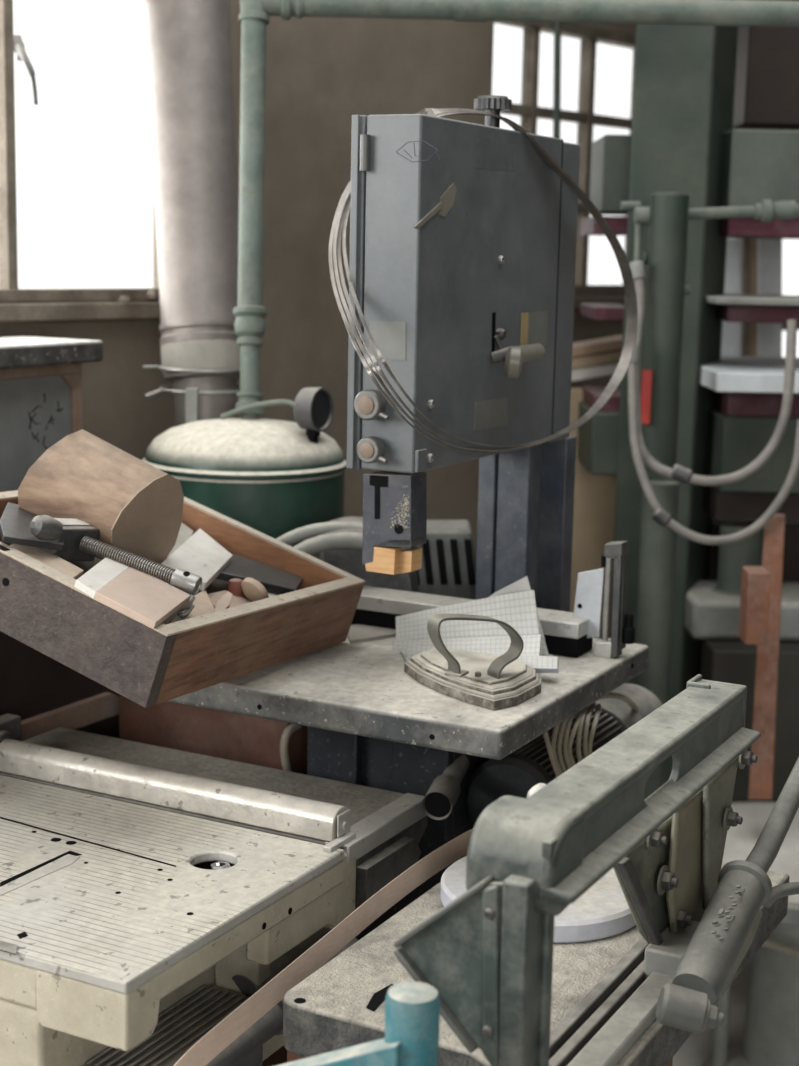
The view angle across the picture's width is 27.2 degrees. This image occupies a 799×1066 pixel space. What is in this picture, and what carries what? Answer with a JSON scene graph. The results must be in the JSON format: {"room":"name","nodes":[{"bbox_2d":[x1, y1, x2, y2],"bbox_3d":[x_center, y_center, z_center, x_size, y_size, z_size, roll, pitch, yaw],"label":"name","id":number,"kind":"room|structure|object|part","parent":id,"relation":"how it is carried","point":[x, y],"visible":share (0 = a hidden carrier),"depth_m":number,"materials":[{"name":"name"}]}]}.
{"room":"woodworking shop","nodes":[
{"label":"woodworking shop","id":0,"kind":"room"},
{"bbox_2d":[0,0,635,556],"bbox_3d":[-0.477,-0.649,3.146,0.120,3.300,10.400,10,13,40],"label":"wall","id":1,"kind":"structure","parent":0,"point":[322,72],"depth_m":3.40,"materials":[{"name":"paint"}]},
{"bbox_2d":[0,0,160,321],"bbox_3d":[-1.019,-0.621,2.514,0.170,0.605,1.860,10,13,40],"label":"window","id":2,"kind":"structure","parent":1,"relation":"in","point":[11,44],"depth_m":2.87,"materials":[{"name":"brown wood"}]},
{"bbox_3d":[-0.994,-0.333,2.536,0.090,0.031,1.860,10,13,40],"label":"sill","id":3,"kind":"part","parent":2,"relation":"part of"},
{"bbox_2d":[143,0,239,426],"bbox_3d":[-0.379,-0.625,2.951,0.191,0.890,0.316,-3,11,-24],"label":"duct","id":4,"kind":"object","parent":1,"relation":"attached to","point":[189,50],"visible":0.82,"depth_m":2.90,"materials":[{"name":"metal"}]},
{"bbox_2d":[553,22,561,138],"bbox_3d":[0.367,-0.873,3.860,0.018,0.787,0.152,1,10,-4],"label":"conduit","id":5,"kind":"object","parent":1,"relation":"attached to","point":[557,25],"visible":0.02,"depth_m":3.85,"materials":[{"name":"green paint"}]},
{"bbox_2d":[488,21,635,309],"bbox_3d":[0.443,-0.902,4.097,0.090,0.685,0.895,10,13,40],"label":"window","id":6,"kind":"structure","parent":1,"relation":"in","point":[529,110],"depth_m":4.09,"materials":[{"name":"brown wood"}]},
{"bbox_3d":[0.436,-0.580,4.152,0.090,0.031,0.895,10,13,40],"label":"sill","id":7,"kind":"part","parent":6,"relation":"part of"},
{"bbox_2d":[782,323,798,330],"bbox_3d":[1.371,-0.639,5.228,0.090,0.625,1.750,10,13,40],"label":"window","id":8,"kind":"structure","parent":1,"relation":"in","point":[784,325],"depth_m":4.99,"materials":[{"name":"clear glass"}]},
{"bbox_2d":[672,961,749,1065],"bbox_3d":[0.402,0.984,3.673,10.500,0.060,11.500,6,11,28],"label":"floor","id":9,"kind":"structure","parent":0,"point":[696,1049],"depth_m":3.34,"materials":[{"name":"concrete"}]},
{"bbox_2d":[0,336,102,491],"bbox_3d":[-0.807,0.417,2.528,0.180,1.392,0.922,6,11,28],"label":"cabinet","id":10,"kind":"object","parent":9,"relation":"on","point":[41,377],"visible":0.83,"depth_m":2.69,"materials":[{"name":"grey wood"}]},
{"bbox_3d":[-0.779,-0.117,2.409,0.034,0.186,0.889,6,11,28],"label":"grey panel","id":11,"kind":"part","parent":10,"relation":"part of","materials":[{"name":"grey metal"}]},
{"bbox_3d":[-0.811,-0.117,2.439,0.130,0.236,0.912,6,11,28],"label":"frame","id":12,"kind":"part","parent":10,"relation":"part of","materials":[{"name":"brown wood"}]},
{"bbox_2d":[0,336,102,368],"bbox_3d":[-0.793,-0.251,2.414,0.180,0.036,0.922,6,11,28],"label":"countertop","id":13,"kind":"structure","parent":10,"relation":"on","point":[15,351],"depth_m":2.67,"materials":[{"name":"grey stone"}]},
{"bbox_2d":[0,631,118,738],"bbox_3d":[-0.689,0.585,2.432,0.230,1.100,0.820,6,11,28],"label":"storage chest","id":14,"kind":"object","parent":9,"relation":"on","point":[33,683],"visible":0.02,"depth_m":2.41,"materials":[{"name":"brown wood"}]},
{"bbox_2d":[0,713,426,1065],"bbox_3d":[-0.386,0.748,2.074,0.626,0.912,0.652,6,11,28],"label":"saw","id":15,"kind":"object","parent":9,"relation":"on","point":[116,949],"visible":0.9,"depth_m":1.89,"materials":[{"name":"metal"}]},
{"bbox_3d":[-0.406,0.416,1.667,0.062,0.001,0.017,6,11,28],"label":"scale plate","id":16,"kind":"part","parent":15,"relation":"part of","materials":[{"name":"metal"}]},
{"bbox_2d":[21,692,118,740],"bbox_3d":[-0.504,0.280,2.447,0.014,0.041,0.366,6,11,28],"label":"plank","id":17,"kind":"object","parent":15,"relation":"on","point":[73,716],"visible":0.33,"depth_m":2.47,"materials":[{"name":"brown wood"}]},
{"bbox_2d":[119,694,307,1065],"bbox_3d":[-0.262,0.661,2.557,0.300,0.925,0.160,6,11,28],"label":"box","id":18,"kind":"object","parent":9,"relation":"on","point":[182,727],"visible":0.02,"depth_m":2.42,"materials":[{"name":"brown wood"}]},
{"bbox_2d":[142,387,346,546],"bbox_3d":[-0.268,0.407,2.837,0.342,1.331,0.342,6,11,28],"label":"tank","id":19,"kind":"object","parent":9,"relation":"on","point":[275,478],"visible":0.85,"depth_m":2.62,"materials":[{"name":"green paint"}]},
{"bbox_3d":[-0.257,-0.149,2.742,0.342,0.076,0.342,6,11,28],"label":"domed lid","id":20,"kind":"part","parent":19,"relation":"part of","materials":[{"name":"beige paint"}]},
{"bbox_3d":[-0.141,-0.158,2.670,0.021,0.030,0.029,-2,10,-17],"label":"gauge stem","id":21,"kind":"part","parent":19,"relation":"part of","materials":[{"name":"black metal"}]},
{"bbox_2d":[233,0,798,419],"bbox_3d":[0.223,-0.562,2.865,1.029,0.727,0.166,-1,10,-11],"label":"pipe","id":22,"kind":"object","parent":19,"relation":"attached to","point":[250,314],"visible":0.95,"depth_m":2.76,"materials":[{"name":"metal"}]},
{"bbox_2d":[276,981,439,1065],"bbox_3d":[-0.060,0.591,1.421,0.191,0.454,0.052,6,11,28],"label":"frame","id":23,"kind":"object","parent":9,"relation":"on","point":[412,1009],"visible":1,"depth_m":1.34,"materials":[{"name":"paint"}]},
{"bbox_3d":[0.006,0.597,1.390,0.045,0.454,0.045,6,11,28],"label":"round post","id":24,"kind":"part","parent":23,"relation":"part of","materials":[{"name":"teal paint"}]},
{"bbox_2d":[277,516,476,599],"bbox_3d":[-0.037,0.530,2.697,0.254,1.144,0.436,6,11,28],"label":"motor","id":25,"kind":"object","parent":9,"relation":"on","point":[449,558],"visible":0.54,"depth_m":2.65,"materials":[{"name":"grey green paint"},{"name":"dark steel"}]},
{"bbox_2d":[168,95,648,939],"bbox_3d":[0.063,0.275,2.366,0.499,1.763,0.699,6,11,28],"label":"bandsaw","id":26,"kind":"object","parent":9,"relation":"on","point":[463,239],"visible":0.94,"depth_m":2.19,"materials":[{"name":"grey metal"}]},
{"bbox_2d":[0,490,364,707],"bbox_3d":[-0.339,0.058,2.181,0.432,0.232,0.516,6,11,28],"label":"tray","id":27,"kind":"object","parent":26,"relation":"on","point":[41,607],"depth_m":1.97,"materials":[{"name":"orange wood"}]},
{"bbox_3d":[-0.498,-0.014,2.259,0.044,0.115,0.486,6,11,25],"label":"panel","id":28,"kind":"part","parent":27,"relation":"part of","materials":[{"name":"brown wood"}]},
{"bbox_2d":[0,502,63,550],"bbox_3d":[-0.456,-0.007,2.046,0.079,0.043,0.143,-1,10,-10],"label":"steel plate","id":29,"kind":"object","parent":27,"relation":"in","point":[15,521],"visible":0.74,"depth_m":2.01,"materials":[{"name":"grey metal"}]},
{"bbox_3d":[-0.431,0.036,2.000,0.119,0.044,0.051,6,11,28],"label":"wood strip","id":30,"kind":"part","parent":27,"relation":"part of","materials":[{"name":"beige wood"}]},
{"bbox_3d":[-0.443,0.083,1.967,0.409,0.206,0.026,6,11,26],"label":"panel","id":31,"kind":"part","parent":27,"relation":"part of","materials":[{"name":"wood"}]},
{"bbox_2d":[74,558,190,628],"bbox_3d":[-0.319,0.067,1.955,0.166,0.050,0.133,6,11,28],"label":"block","id":32,"kind":"object","parent":27,"relation":"in","point":[147,599],"visible":0.94,"depth_m":1.94,"materials":[{"name":"beige wood"}]},
{"bbox_2d":[30,515,201,594],"bbox_3d":[-0.347,0.021,2.033,0.212,0.096,0.102,1,10,-3],"label":"clamp","id":33,"kind":"object","parent":32,"relation":"on","point":[81,540],"visible":1,"depth_m":2.02,"materials":[{"name":"metal"}]},
{"bbox_3d":[-0.427,-0.006,1.990,0.031,0.032,0.039,6,11,28],"label":"knob","id":34,"kind":"part","parent":33,"relation":"part of","materials":[{"name":"metal"}]},
{"bbox_2d":[69,557,248,622],"bbox_3d":[-0.346,0.085,2.192,0.347,0.130,0.459,6,11,28],"label":"wood shavings","id":35,"kind":"object","parent":27,"relation":"in","point":[217,585],"visible":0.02,"depth_m":2.27,"materials":[{"name":"pale wood"}]},
{"bbox_2d":[18,429,183,563],"bbox_3d":[-0.388,-0.035,2.137,0.176,0.193,0.186,6,11,28],"label":"wood block","id":36,"kind":"object","parent":35,"relation":"on","point":[136,507],"visible":0.76,"depth_m":2.09,"materials":[{"name":"beige wood"}]},
{"bbox_2d":[166,523,193,558],"bbox_3d":[-0.317,0.008,2.305,0.047,0.036,0.247,1,10,-3],"label":"board","id":37,"kind":"object","parent":36,"relation":"on","point":[185,532],"visible":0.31,"depth_m":2.33,"materials":[{"name":"white wood"}]},
{"bbox_2d":[181,590,213,619],"bbox_3d":[-0.255,0.098,2.101,0.042,0.024,0.134,4,10,13],"label":"wedge","id":38,"kind":"object","parent":35,"relation":"on","point":[202,603],"visible":0.34,"depth_m":2.10,"materials":[{"name":"brown wood"}]},
{"bbox_2d":[161,529,232,590],"bbox_3d":[-0.272,0.035,2.268,0.068,0.043,0.231,2,10,7],"label":"wood block","id":39,"kind":"object","parent":38,"relation":"on","point":[201,555],"depth_m":2.25,"materials":[{"name":"white wood"}]},
{"bbox_2d":[214,592,232,611],"bbox_3d":[-0.226,0.097,2.099,0.021,0.028,0.098,2,10,7],"label":"chip","id":40,"kind":"object","parent":35,"relation":"on","point":[224,601],"visible":0.52,"depth_m":2.10,"materials":[{"name":"beige wood"}]},
{"bbox_2d":[207,590,251,608],"bbox_3d":[-0.227,0.100,2.190,0.064,0.037,0.081,6,11,28],"label":"chips","id":41,"kind":"object","parent":35,"relation":"on","point":[214,597],"visible":0.21,"depth_m":2.20,"materials":[{"name":"brown wood"}]},
{"bbox_2d":[228,578,243,596],"bbox_3d":[-0.221,0.076,2.227,0.022,0.030,0.022,6,11,28],"label":"plug","id":42,"kind":"object","parent":35,"relation":"on","point":[234,586],"visible":0.77,"depth_m":2.22,"materials":[{"name":"brown wood"}]},
{"bbox_2d":[241,577,268,601],"bbox_3d":[-0.195,0.078,2.217,0.042,0.039,0.031,6,11,28],"label":"wooden disc","id":43,"kind":"object","parent":35,"relation":"on","point":[253,589],"visible":0.75,"depth_m":2.20,"materials":[{"name":"brown wood"}]},
{"bbox_2d":[267,591,280,596],"bbox_3d":[-0.178,0.092,2.284,0.026,0.025,0.059,4,10,17],"label":"small offcut","id":44,"kind":"object","parent":35,"relation":"on","point":[270,594],"visible":0.06,"depth_m":2.28,"materials":[{"name":"beige wood"}]},
{"bbox_2d":[162,595,194,624],"bbox_3d":[-0.265,0.096,1.985,0.016,0.015,0.143,3,10,8],"label":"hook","id":45,"kind":"object","parent":27,"relation":"in","point":[189,606],"visible":0.62,"depth_m":1.99,"materials":[{"name":"grey metal"}]},
{"bbox_2d":[215,554,302,593],"bbox_3d":[-0.196,0.062,2.301,0.113,0.046,0.105,2,10,4],"label":"scraper","id":46,"kind":"object","parent":27,"relation":"in","point":[275,580],"visible":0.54,"depth_m":2.30,"materials":[{"name":"black metal"}]},
{"bbox_3d":[-0.174,0.132,2.119,0.044,0.115,0.486,6,11,25],"label":"panel","id":47,"kind":"part","parent":27,"relation":"part of","materials":[{"name":"brown wood"}]},
{"bbox_3d":[-0.236,0.037,2.397,0.374,0.195,0.022,6,11,26],"label":"panel","id":48,"kind":"part","parent":27,"relation":"part of","materials":[{"name":"orange wood"}]},
{"bbox_2d":[280,724,301,771],"bbox_3d":[-0.151,0.323,2.356,0.018,0.109,0.070,4,10,18],"label":"hose","id":49,"kind":"object","parent":26,"relation":"attached to","point":[284,754],"visible":0.67,"depth_m":2.33,"materials":[{"name":"grey rubber"}]},
{"bbox_3d":[0.069,-0.340,2.339,0.015,0.449,0.525,6,11,28],"label":"plate","id":50,"kind":"part","parent":26,"relation":"part of","materials":[{"name":"grey metal"}]},
{"bbox_3d":[-0.042,-0.162,2.095,0.023,0.023,0.005,6,11,28],"label":"knob","id":51,"kind":"part","parent":26,"relation":"part of","materials":[{"name":"orange metal"}]},
{"bbox_3d":[-0.041,-0.105,2.103,0.020,0.020,0.005,6,11,28],"label":"knob","id":52,"kind":"part","parent":26,"relation":"part of","materials":[{"name":"orange metal"}]},
{"bbox_3d":[-0.036,-0.164,2.106,0.039,0.039,0.027,6,11,28],"label":"latch knob","id":53,"kind":"part","parent":26,"relation":"part of","materials":[{"name":"metal"}]},
{"bbox_3d":[-0.035,-0.107,2.114,0.034,0.034,0.027,6,11,28],"label":"latch knob","id":54,"kind":"part","parent":26,"relation":"part of","materials":[{"name":"metal"}]},
{"bbox_2d":[347,624,395,642],"bbox_3d":[-0.038,0.144,2.400,0.077,0.004,0.119,0,10,-6],"label":"wedge","id":55,"kind":"object","parent":26,"relation":"on","point":[357,633],"visible":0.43,"depth_m":2.38,"materials":[{"name":"grey wood"}]},
{"bbox_3d":[0.002,0.010,2.163,0.052,0.012,0.040,6,11,28],"label":"guide plate","id":56,"kind":"part","parent":26,"relation":"part of","materials":[{"name":"metal"}]},
{"bbox_3d":[0.028,-0.093,2.113,0.005,0.028,0.026,6,11,28],"label":"catch plate","id":57,"kind":"part","parent":26,"relation":"part of","materials":[{"name":"grey metal"}]},
{"bbox_3d":[0.073,0.135,2.401,0.423,0.028,0.060,6,11,28],"label":"fence rail","id":58,"kind":"part","parent":26,"relation":"part of","materials":[{"name":"grey metal"}]},
{"bbox_2d":[404,614,540,709],"bbox_3d":[0.074,0.143,2.098,0.198,0.114,0.207,6,11,28],"label":"iron","id":59,"kind":"object","parent":26,"relation":"on","point":[493,682],"visible":1,"depth_m":2.06,"materials":[{"name":"grey metal"}]},
{"bbox_3d":[0.094,0.141,2.037,0.128,0.088,0.024,-4,11,-30],"label":"strap handle","id":60,"kind":"part","parent":59,"relation":"part of","materials":[{"name":"metal"}]},
{"bbox_2d":[393,590,558,672],"bbox_3d":[0.100,0.133,2.251,0.304,0.106,0.145,6,11,28],"label":"paper","id":61,"kind":"object","parent":26,"relation":"on","point":[518,610],"visible":0.55,"depth_m":2.27,"materials":[{"name":"white paper"}]},
{"bbox_2d":[488,576,544,638],"bbox_3d":[0.161,0.100,2.299,0.108,0.083,0.012,8,12,35],"label":"paper","id":62,"kind":"object","parent":61,"relation":"on","point":[522,585],"visible":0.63,"depth_m":2.29,"materials":[{"name":"white paper"}]},
{"bbox_2d":[537,614,548,655],"bbox_3d":[0.176,0.131,2.278,0.080,0.081,0.026,6,11,28],"label":"paper","id":63,"kind":"object","parent":61,"relation":"on","point":[544,647],"visible":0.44,"depth_m":2.26,"materials":[{"name":"white paper"}]},
{"bbox_2d":[329,108,637,452],"bbox_3d":[0.102,-0.354,2.329,0.207,0.466,0.884,6,11,28],"label":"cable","id":64,"kind":"object","parent":26,"relation":"hanging from","point":[343,208],"visible":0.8,"depth_m":2.20,"materials":[{"name":"metal"}]},
{"bbox_3d":[0.129,-0.594,2.282,0.051,0.018,0.051,6,11,28],"label":"tension knob","id":65,"kind":"part","parent":26,"relation":"part of","materials":[{"name":"metal"}]},
{"bbox_3d":[0.146,-0.257,2.272,0.034,0.048,0.034,6,11,28],"label":"lever","id":66,"kind":"part","parent":26,"relation":"part of","materials":[{"name":"metal"}]},
{"bbox_2d":[466,683,662,826],"bbox_3d":[0.258,0.359,2.429,0.138,0.184,0.483,6,11,28],"label":"motor","id":67,"kind":"object","parent":26,"relation":"attached to","point":[515,774],"visible":0.27,"depth_m":2.25,"materials":[{"name":"metal"}]},
{"bbox_2d":[543,692,638,777],"bbox_3d":[0.279,0.274,2.302,0.048,0.140,0.456,5,10,20],"label":"power cable","id":68,"kind":"object","parent":67,"relation":"on","point":[559,768],"visible":0.57,"depth_m":2.15,"materials":[{"name":"grey rubber"}]},
{"bbox_2d":[573,541,634,658],"bbox_3d":[0.283,0.090,2.288,0.090,0.164,0.034,6,11,28],"label":"metal bracket","id":69,"kind":"object","parent":26,"relation":"on","point":[589,590],"visible":0.99,"depth_m":2.28,"materials":[{"name":"metal"}]},
{"bbox_3d":[0.262,0.099,2.300,0.045,0.107,0.003,6,11,28],"label":"plate","id":70,"kind":"part","parent":69,"relation":"part of","materials":[{"name":"metal"}]},
{"bbox_3d":[0.286,0.091,2.272,0.009,0.116,0.008,6,11,28],"label":"guide rod","id":71,"kind":"part","parent":69,"relation":"part of","materials":[{"name":"metal"}]},
{"bbox_2d":[174,674,798,1065],"bbox_3d":[0.147,0.709,1.866,0.539,1.078,0.800,6,11,28],"label":"saw","id":72,"kind":"object","parent":9,"relation":"on","point":[581,922],"depth_m":1.65,"materials":[{"name":"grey metal"}]},
{"bbox_3d":[-0.038,0.452,1.892,0.052,0.103,0.705,8,12,34],"label":"veneer strip","id":73,"kind":"part","parent":72,"relation":"part of","materials":[{"name":"beige wood"}]},
{"bbox_3d":[0.108,0.403,1.414,0.030,0.233,0.049,6,11,28],"label":"fence post","id":74,"kind":"part","parent":72,"relation":"part of","materials":[{"name":"green paint"}]},
{"bbox_3d":[0.185,0.480,1.631,0.034,0.012,0.440,6,11,28],"label":"dark rail","id":75,"kind":"part","parent":72,"relation":"part of","materials":[{"name":"metal"}]},
{"bbox_3d":[0.222,0.471,1.609,0.054,0.038,0.440,6,11,28],"label":"slide rail","id":76,"kind":"part","parent":72,"relation":"part of","materials":[{"name":"grey metal"}]},
{"bbox_3d":[0.280,0.386,1.769,0.008,0.173,0.307,6,11,28],"label":"plate","id":77,"kind":"part","parent":72,"relation":"part of","materials":[{"name":"grey metal"}]},
{"bbox_2d":[646,829,667,851],"bbox_3d":[0.266,0.314,1.690,0.017,0.027,0.027,6,11,28],"label":"bolt","id":78,"kind":"object","parent":72,"relation":"in","point":[657,838],"depth_m":1.69,"materials":[{"name":"metal"}]},
{"bbox_2d":[657,865,678,894],"bbox_3d":[0.282,0.364,1.724,0.017,0.031,0.031,6,11,28],"label":"bolt","id":79,"kind":"object","parent":72,"relation":"in","point":[667,876],"depth_m":1.72,"materials":[{"name":"metal"}]},
{"bbox_2d":[671,910,691,932],"bbox_3d":[0.303,0.413,1.761,0.017,0.031,0.031,6,11,28],"label":"bolt","id":80,"kind":"object","parent":72,"relation":"in","point":[681,922],"depth_m":1.75,"materials":[{"name":"metal"}]},
{"bbox_3d":[0.316,0.364,1.793,0.008,0.164,0.140,6,11,28],"label":"plate","id":81,"kind":"part","parent":72,"relation":"part of","materials":[{"name":"beige metal"}]},
{"bbox_3d":[0.353,0.337,1.833,0.008,0.156,0.111,6,11,28],"label":"plate","id":82,"kind":"part","parent":72,"relation":"part of","materials":[{"name":"grey metal"}]},
{"bbox_2d":[672,860,771,1004],"bbox_3d":[0.330,0.409,1.691,0.057,0.105,0.183,6,11,28],"label":"cylinder","id":83,"kind":"object","parent":72,"relation":"attached to","point":[705,964],"depth_m":1.67,"materials":[{"name":"metal"}]},
{"bbox_2d":[723,806,742,829],"bbox_3d":[0.371,0.317,1.826,0.017,0.027,0.027,6,11,28],"label":"bolt","id":84,"kind":"object","parent":72,"relation":"in","point":[730,818],"depth_m":1.82,"materials":[{"name":"metal"}]},
{"bbox_2d":[738,749,756,768],"bbox_3d":[0.395,0.254,1.864,0.017,0.027,0.027,6,11,28],"label":"bolt","id":85,"kind":"object","parent":72,"relation":"in","point":[747,757],"depth_m":1.86,"materials":[{"name":"metal"}]},
{"bbox_3d":[0.448,0.301,1.893,0.026,0.129,0.353,6,11,28],"label":"lever rod","id":86,"kind":"part","parent":72,"relation":"part of","materials":[{"name":"grey paint"}]},
{"bbox_3d":[0.454,0.405,1.861,0.115,0.036,0.027,-5,12,-34],"label":"arm","id":87,"kind":"part","parent":72,"relation":"part of","materials":[{"name":"grey paint"}]},
{"bbox_2d":[569,386,616,638],"bbox_3d":[0.406,0.288,3.846,0.287,1.253,0.100,1,10,0],"label":"crate","id":88,"kind":"object","parent":9,"relation":"on","point":[594,495],"visible":0.02,"depth_m":3.74,"materials":[{"name":"beige wood"}]},
{"bbox_2d":[571,362,618,380],"bbox_3d":[0.410,-0.370,3.802,0.355,0.064,0.140,-3,10,-21],"label":"plank","id":89,"kind":"object","parent":88,"relation":"on","point":[609,368],"visible":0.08,"depth_m":3.74,"materials":[{"name":"grey wood"}]},
{"bbox_2d":[572,349,621,368],"bbox_3d":[0.412,-0.399,3.822,0.356,0.065,0.140,-3,10,-21],"label":"plank","id":90,"kind":"object","parent":89,"relation":"on","point":[615,355],"visible":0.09,"depth_m":3.77,"materials":[{"name":"brown wood"}]},
{"bbox_2d":[572,335,622,356],"bbox_3d":[0.415,-0.428,3.842,0.357,0.066,0.140,-3,10,-21],"label":"plank","id":91,"kind":"object","parent":90,"relation":"on","point":[612,343],"visible":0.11,"depth_m":3.79,"materials":[{"name":"brown wood"}]},
{"bbox_2d":[577,0,798,801],"bbox_3d":[0.704,-0.422,3.525,0.598,3.026,0.903,1,10,0],"label":"machine","id":92,"kind":"object","parent":9,"relation":"on","point":[710,156],"visible":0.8,"depth_m":3.39,"materials":[{"name":"paint"}]},
{"bbox_3d":[0.488,0.519,3.263,0.068,1.250,0.068,6,11,28],"label":"cylinder rod","id":93,"kind":"part","parent":92,"relation":"part of","materials":[{"name":"metal"}]},
{"bbox_2d":[629,261,796,485],"bbox_3d":[0.583,-0.297,3.094,0.318,0.415,0.088,2,10,4],"label":"hose","id":94,"kind":"object","parent":92,"relation":"attached to","point":[679,473],"visible":0.91,"depth_m":3.09,"materials":[{"name":"rubber"}]},
{"bbox_2d":[628,344,798,544],"bbox_3d":[0.586,-0.162,3.073,0.342,0.367,0.074,2,10,5],"label":"hose","id":95,"kind":"object","parent":92,"relation":"attached to","point":[660,515],"visible":0.95,"depth_m":3.07,"materials":[{"name":"rubber"}]},
{"bbox_2d":[721,238,741,355],"bbox_3d":[0.790,-0.550,3.973,0.077,0.318,0.099,1,10,0],"label":"panel","id":96,"kind":"object","parent":92,"relation":"on","point":[731,343],"visible":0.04,"depth_m":3.97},
{"bbox_2d":[742,238,749,356],"bbox_3d":[0.824,-0.545,3.923,0.016,0.317,0.099,1,10,0],"label":"batten","id":97,"kind":"object","parent":92,"relation":"attached to","point":[745,241],"visible":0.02,"depth_m":3.92,"materials":[{"name":"brown wood"}]},
{"bbox_2d":[750,238,756,356],"bbox_3d":[0.847,-0.549,3.952,0.017,0.320,0.099,1,10,0],"label":"batten","id":98,"kind":"object","parent":92,"relation":"attached to","point":[753,241],"visible":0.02,"depth_m":3.95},
{"bbox_2d":[757,238,781,356],"bbox_3d":[0.894,-0.552,3.993,0.060,0.319,0.099,1,10,0],"label":"panel","id":99,"kind":"object","parent":92,"relation":"on","point":[769,251],"visible":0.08,"depth_m":3.99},
{"bbox_2d":[671,802,798,1065],"bbox_3d":[0.735,0.819,3.097,0.560,0.473,0.560,6,11,28],"label":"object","id":100,"kind":"object","parent":9,"relation":"on","point":[771,1029],"visible":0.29,"depth_m":3.05,"materials":[{"name":"metal"}]},
{"bbox_2d":[748,513,784,799],"bbox_3d":[0.695,0.228,3.104,0.044,0.513,0.189,3,10,13],"label":"wooden post","id":101,"kind":"object","parent":100,"relation":"on","point":[766,677],"visible":0.87,"depth_m":3.08,"materials":[{"name":"orange wood"}]},
{"bbox_2d":[738,566,770,644],"bbox_3d":[0.645,0.131,3.001,0.040,0.134,0.065,1,10,0],"label":"batten","id":102,"kind":"object","parent":101,"relation":"attached to","point":[755,580],"visible":1,"depth_m":2.97,"materials":[{"name":"orange wood"}]},
{"bbox_2d":[762,940,798,954],"bbox_3d":[0.663,0.718,2.855,0.041,0.161,0.410,9,13,39],"label":"cable","id":103,"kind":"object","parent":100,"relation":"attached to","point":[774,945],"visible":0.4,"depth_m":2.86,"materials":[{"name":"beige"}]}
]}

